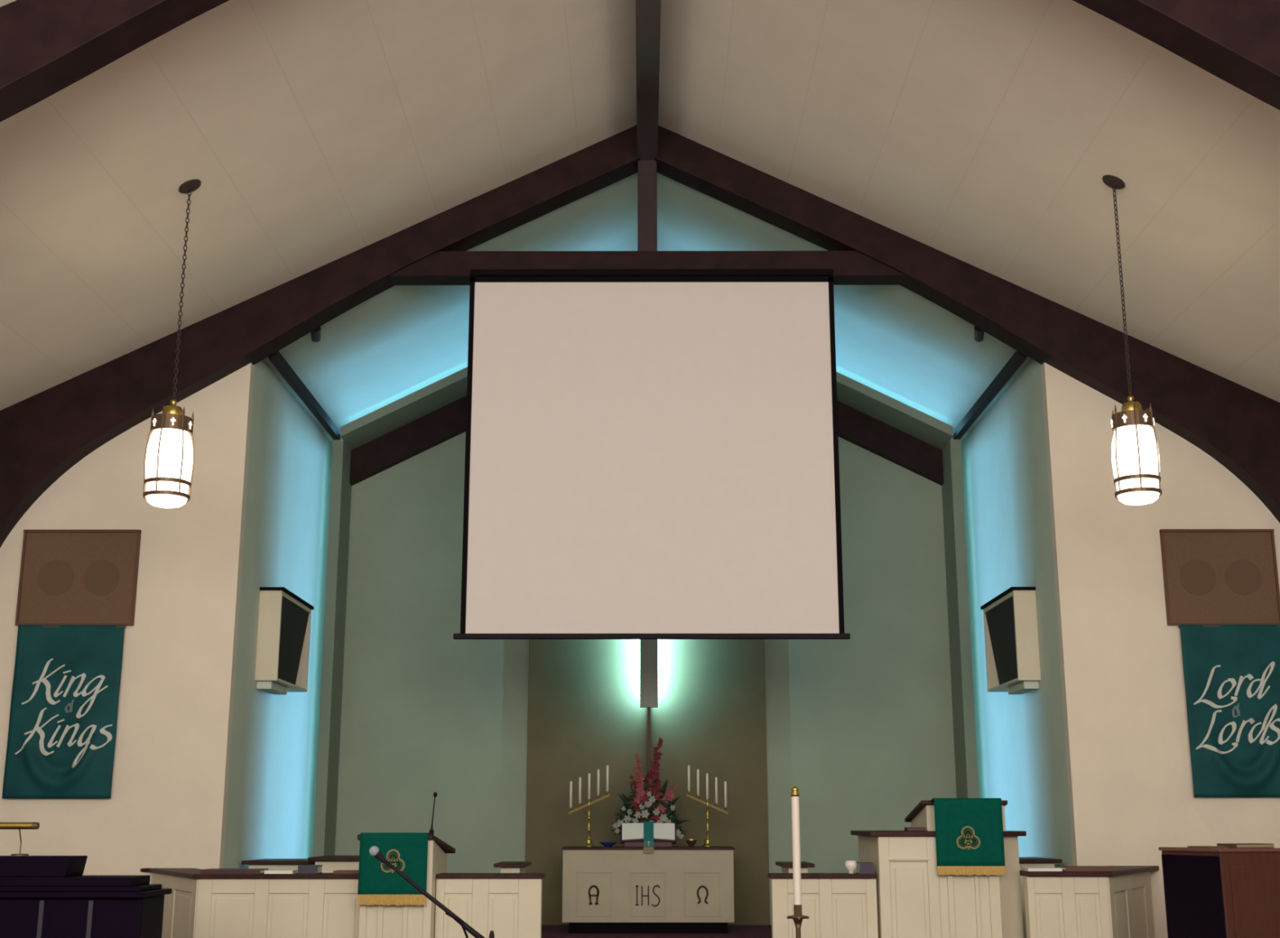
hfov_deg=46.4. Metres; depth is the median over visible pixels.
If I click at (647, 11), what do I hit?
ridge beam
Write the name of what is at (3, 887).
lid
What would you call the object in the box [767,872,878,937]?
partition
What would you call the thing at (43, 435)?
roof truss
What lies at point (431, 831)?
socket
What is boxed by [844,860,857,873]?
cup
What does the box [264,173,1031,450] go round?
ceiling
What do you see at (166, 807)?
wall
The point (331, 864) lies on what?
desk
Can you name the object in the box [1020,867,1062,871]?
book
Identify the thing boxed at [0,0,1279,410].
ceiling
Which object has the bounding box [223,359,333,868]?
wall
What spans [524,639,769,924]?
wall panel
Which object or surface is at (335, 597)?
wall
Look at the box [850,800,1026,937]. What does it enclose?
pulpit
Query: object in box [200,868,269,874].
book
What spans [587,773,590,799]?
taper candle
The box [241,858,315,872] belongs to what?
desk
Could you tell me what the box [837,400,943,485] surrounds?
wooden beam
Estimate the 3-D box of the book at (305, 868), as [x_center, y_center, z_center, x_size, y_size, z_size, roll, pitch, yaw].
[-2.358,2.863,10.682,0.140,0.055,0.180,0,-13,0]
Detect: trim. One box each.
[267,351,343,440]
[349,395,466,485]
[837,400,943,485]
[951,350,1026,439]
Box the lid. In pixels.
[0,884,161,891]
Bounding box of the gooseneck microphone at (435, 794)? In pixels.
[429,791,437,835]
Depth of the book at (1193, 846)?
9.66 m
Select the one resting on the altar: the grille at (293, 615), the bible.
the bible
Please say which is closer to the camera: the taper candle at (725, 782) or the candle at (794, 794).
the candle at (794, 794)
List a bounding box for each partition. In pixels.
[140,867,359,937]
[434,872,545,937]
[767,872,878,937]
[1019,866,1159,937]
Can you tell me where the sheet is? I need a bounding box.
[1195,808,1240,845]
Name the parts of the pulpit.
frieze moulding, panel, frame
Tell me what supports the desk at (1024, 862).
on the floor
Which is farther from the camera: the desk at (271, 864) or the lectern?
the desk at (271, 864)
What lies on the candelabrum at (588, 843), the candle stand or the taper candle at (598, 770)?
the taper candle at (598, 770)
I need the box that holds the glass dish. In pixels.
[599,841,617,847]
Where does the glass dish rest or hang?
on the altar
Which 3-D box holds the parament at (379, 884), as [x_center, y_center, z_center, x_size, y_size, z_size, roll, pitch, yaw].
[-1.703,2.796,10.459,0.470,0.486,0.363,0,-13,0]
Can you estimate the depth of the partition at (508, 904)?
10.47 m
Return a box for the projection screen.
[453,268,850,639]
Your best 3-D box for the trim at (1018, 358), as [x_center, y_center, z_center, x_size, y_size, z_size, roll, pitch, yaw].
[3.358,-0.624,14.737,0.070,0.090,3.400,0,-13,0]
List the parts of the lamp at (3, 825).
lamp shade, stem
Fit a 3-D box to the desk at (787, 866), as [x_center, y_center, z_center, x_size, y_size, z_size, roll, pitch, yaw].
[1.296,3.755,12.415,0.260,0.935,0.700,0,-13,0]
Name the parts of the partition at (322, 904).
panel, frame, rail, panel, panel, cap rail, frame, rail, panel, panel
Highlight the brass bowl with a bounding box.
[685,839,697,847]
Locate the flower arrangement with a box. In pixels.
[610,737,691,839]
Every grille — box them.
[277,596,309,684]
[985,596,1017,684]
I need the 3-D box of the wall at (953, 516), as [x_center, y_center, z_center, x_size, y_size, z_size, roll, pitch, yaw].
[3.348,2.391,16.050,0.112,5.270,1.650,0,-13,0]
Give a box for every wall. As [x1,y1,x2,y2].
[0,213,1279,937]
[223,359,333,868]
[312,437,351,857]
[334,431,956,924]
[942,436,978,798]
[960,359,1073,867]
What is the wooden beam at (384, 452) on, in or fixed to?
attached to the wall at (862, 726)
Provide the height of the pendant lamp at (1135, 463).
2.385 m
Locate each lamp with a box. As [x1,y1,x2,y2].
[0,822,39,856]
[142,178,200,507]
[1102,174,1162,505]
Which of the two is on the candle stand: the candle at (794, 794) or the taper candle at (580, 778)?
the candle at (794, 794)
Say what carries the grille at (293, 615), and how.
attached to the wall speaker at (283, 635)
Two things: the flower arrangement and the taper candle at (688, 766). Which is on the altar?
the flower arrangement
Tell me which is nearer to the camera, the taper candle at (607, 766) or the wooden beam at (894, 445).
the taper candle at (607, 766)
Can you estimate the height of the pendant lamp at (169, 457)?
2.394 m
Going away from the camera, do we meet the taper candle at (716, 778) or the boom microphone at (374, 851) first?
the boom microphone at (374, 851)
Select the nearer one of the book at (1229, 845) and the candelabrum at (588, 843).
the book at (1229, 845)
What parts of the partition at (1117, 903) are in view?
panel, rail, frame, panel, cap rail, panel, rail, frame, panel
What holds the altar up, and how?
on the platform
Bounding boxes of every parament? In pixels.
[357,832,430,905]
[930,798,1005,875]
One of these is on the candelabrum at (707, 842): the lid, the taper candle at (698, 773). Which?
the taper candle at (698, 773)
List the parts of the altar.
panel moulding, panel moulding, panel moulding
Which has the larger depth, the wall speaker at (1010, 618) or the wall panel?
the wall panel
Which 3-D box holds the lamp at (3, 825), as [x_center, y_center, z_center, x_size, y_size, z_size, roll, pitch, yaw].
[-3.662,2.115,8.539,0.460,0.189,0.121,0,-13,0]
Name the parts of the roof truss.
king post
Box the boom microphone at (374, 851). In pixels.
[368,845,494,937]
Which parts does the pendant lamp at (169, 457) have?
lamp shade, chain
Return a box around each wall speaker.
[14,529,141,626]
[254,586,314,694]
[980,586,1040,694]
[1159,528,1279,625]
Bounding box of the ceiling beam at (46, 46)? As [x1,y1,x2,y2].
[0,0,1279,122]
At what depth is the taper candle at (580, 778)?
14.41 m
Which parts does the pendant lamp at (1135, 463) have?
chain, lamp shade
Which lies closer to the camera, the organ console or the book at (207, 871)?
the organ console
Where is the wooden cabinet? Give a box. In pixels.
[1158,846,1279,937]
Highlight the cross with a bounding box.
[640,639,657,771]
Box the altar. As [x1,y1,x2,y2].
[561,846,734,933]
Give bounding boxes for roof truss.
[0,124,1279,547]
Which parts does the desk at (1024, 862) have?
panel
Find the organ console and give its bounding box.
[0,855,172,937]
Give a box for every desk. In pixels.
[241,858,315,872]
[307,855,359,872]
[493,861,531,872]
[775,861,814,872]
[1018,857,1062,937]
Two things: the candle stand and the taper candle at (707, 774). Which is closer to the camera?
the candle stand
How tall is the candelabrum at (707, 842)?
0.525 m
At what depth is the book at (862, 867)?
10.56 m
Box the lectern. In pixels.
[357,834,455,937]
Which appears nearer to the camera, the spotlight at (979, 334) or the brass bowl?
the spotlight at (979, 334)
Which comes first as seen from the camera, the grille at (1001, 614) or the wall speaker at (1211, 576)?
the wall speaker at (1211, 576)
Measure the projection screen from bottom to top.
3.164 m
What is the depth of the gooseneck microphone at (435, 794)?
10.58 m
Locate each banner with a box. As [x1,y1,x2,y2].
[2,624,125,798]
[1177,624,1279,797]
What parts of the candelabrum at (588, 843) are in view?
stem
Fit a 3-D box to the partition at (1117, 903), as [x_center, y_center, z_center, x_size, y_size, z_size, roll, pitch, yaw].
[3.370,3.455,11.131,0.660,0.925,1.980,-7,-15,28]
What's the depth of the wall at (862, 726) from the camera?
15.78 m
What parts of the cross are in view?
post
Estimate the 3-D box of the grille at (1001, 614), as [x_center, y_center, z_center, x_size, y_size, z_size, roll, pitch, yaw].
[3.376,1.604,13.694,0.123,0.724,1.146,0,-13,0]
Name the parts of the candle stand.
stem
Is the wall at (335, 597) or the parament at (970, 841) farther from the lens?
the wall at (335, 597)
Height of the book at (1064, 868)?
0.030 m
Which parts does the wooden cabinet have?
panel, lid, panel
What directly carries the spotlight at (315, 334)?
attached to the ceiling at (402, 340)
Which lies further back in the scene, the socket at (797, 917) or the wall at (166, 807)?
the wall at (166, 807)
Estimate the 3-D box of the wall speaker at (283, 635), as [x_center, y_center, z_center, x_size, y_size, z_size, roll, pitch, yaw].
[-3.255,1.619,13.704,0.214,0.888,1.240,0,-13,0]
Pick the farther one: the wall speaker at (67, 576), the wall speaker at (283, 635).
the wall speaker at (283, 635)
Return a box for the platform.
[541,924,771,937]
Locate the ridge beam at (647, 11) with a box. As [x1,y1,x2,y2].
[635,0,661,159]
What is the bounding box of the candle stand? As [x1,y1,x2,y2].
[786,904,808,937]
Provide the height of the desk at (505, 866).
0.935 m
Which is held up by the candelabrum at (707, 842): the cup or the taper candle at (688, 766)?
the taper candle at (688, 766)
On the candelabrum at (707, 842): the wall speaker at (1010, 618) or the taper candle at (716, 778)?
the taper candle at (716, 778)
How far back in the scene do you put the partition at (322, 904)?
10.48 m
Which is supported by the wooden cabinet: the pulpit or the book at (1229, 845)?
the book at (1229, 845)
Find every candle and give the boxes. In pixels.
[569,781,572,807]
[578,777,581,803]
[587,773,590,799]
[596,768,599,795]
[606,764,608,791]
[687,764,690,791]
[697,768,699,795]
[706,773,708,799]
[715,775,717,803]
[724,781,727,807]
[791,786,801,904]
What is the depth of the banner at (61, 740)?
12.17 m
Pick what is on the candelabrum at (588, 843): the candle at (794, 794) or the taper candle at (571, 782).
the taper candle at (571, 782)
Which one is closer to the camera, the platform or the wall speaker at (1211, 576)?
the wall speaker at (1211, 576)
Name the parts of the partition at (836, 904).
panel, cap rail, panel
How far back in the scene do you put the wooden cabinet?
9.52 m
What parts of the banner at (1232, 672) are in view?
hanging rod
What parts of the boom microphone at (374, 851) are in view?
boom arm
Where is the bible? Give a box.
[620,821,676,853]
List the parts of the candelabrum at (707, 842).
stem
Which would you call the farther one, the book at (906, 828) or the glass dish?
the glass dish
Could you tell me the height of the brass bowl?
0.074 m
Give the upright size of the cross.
3.350 m
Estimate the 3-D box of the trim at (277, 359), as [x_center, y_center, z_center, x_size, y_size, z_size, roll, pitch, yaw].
[-3.222,-0.621,14.750,0.070,0.090,3.400,0,-13,0]
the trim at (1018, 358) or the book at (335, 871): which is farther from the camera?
the trim at (1018, 358)
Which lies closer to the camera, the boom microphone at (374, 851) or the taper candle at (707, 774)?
the boom microphone at (374, 851)
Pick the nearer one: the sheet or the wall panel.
the sheet
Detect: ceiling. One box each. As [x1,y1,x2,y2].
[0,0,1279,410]
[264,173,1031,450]
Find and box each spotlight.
[311,326,320,342]
[973,326,984,342]
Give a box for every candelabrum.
[568,791,609,847]
[686,791,728,847]
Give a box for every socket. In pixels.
[429,829,434,835]
[787,904,808,923]
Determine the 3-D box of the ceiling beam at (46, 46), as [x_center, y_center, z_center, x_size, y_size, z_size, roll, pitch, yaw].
[0.055,-0.442,7.778,12.600,7.658,0.270,0,-13,0]
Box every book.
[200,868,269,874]
[264,869,297,873]
[297,864,323,873]
[333,870,358,873]
[856,862,873,873]
[904,826,925,831]
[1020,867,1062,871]
[1057,866,1114,871]
[1187,845,1228,848]
[1217,843,1274,848]
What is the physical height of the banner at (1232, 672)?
1.390 m
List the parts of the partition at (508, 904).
panel, cap rail, panel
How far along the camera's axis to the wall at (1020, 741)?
13.74 m
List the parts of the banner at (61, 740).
hanging rod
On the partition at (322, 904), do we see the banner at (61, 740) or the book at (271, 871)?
the book at (271, 871)

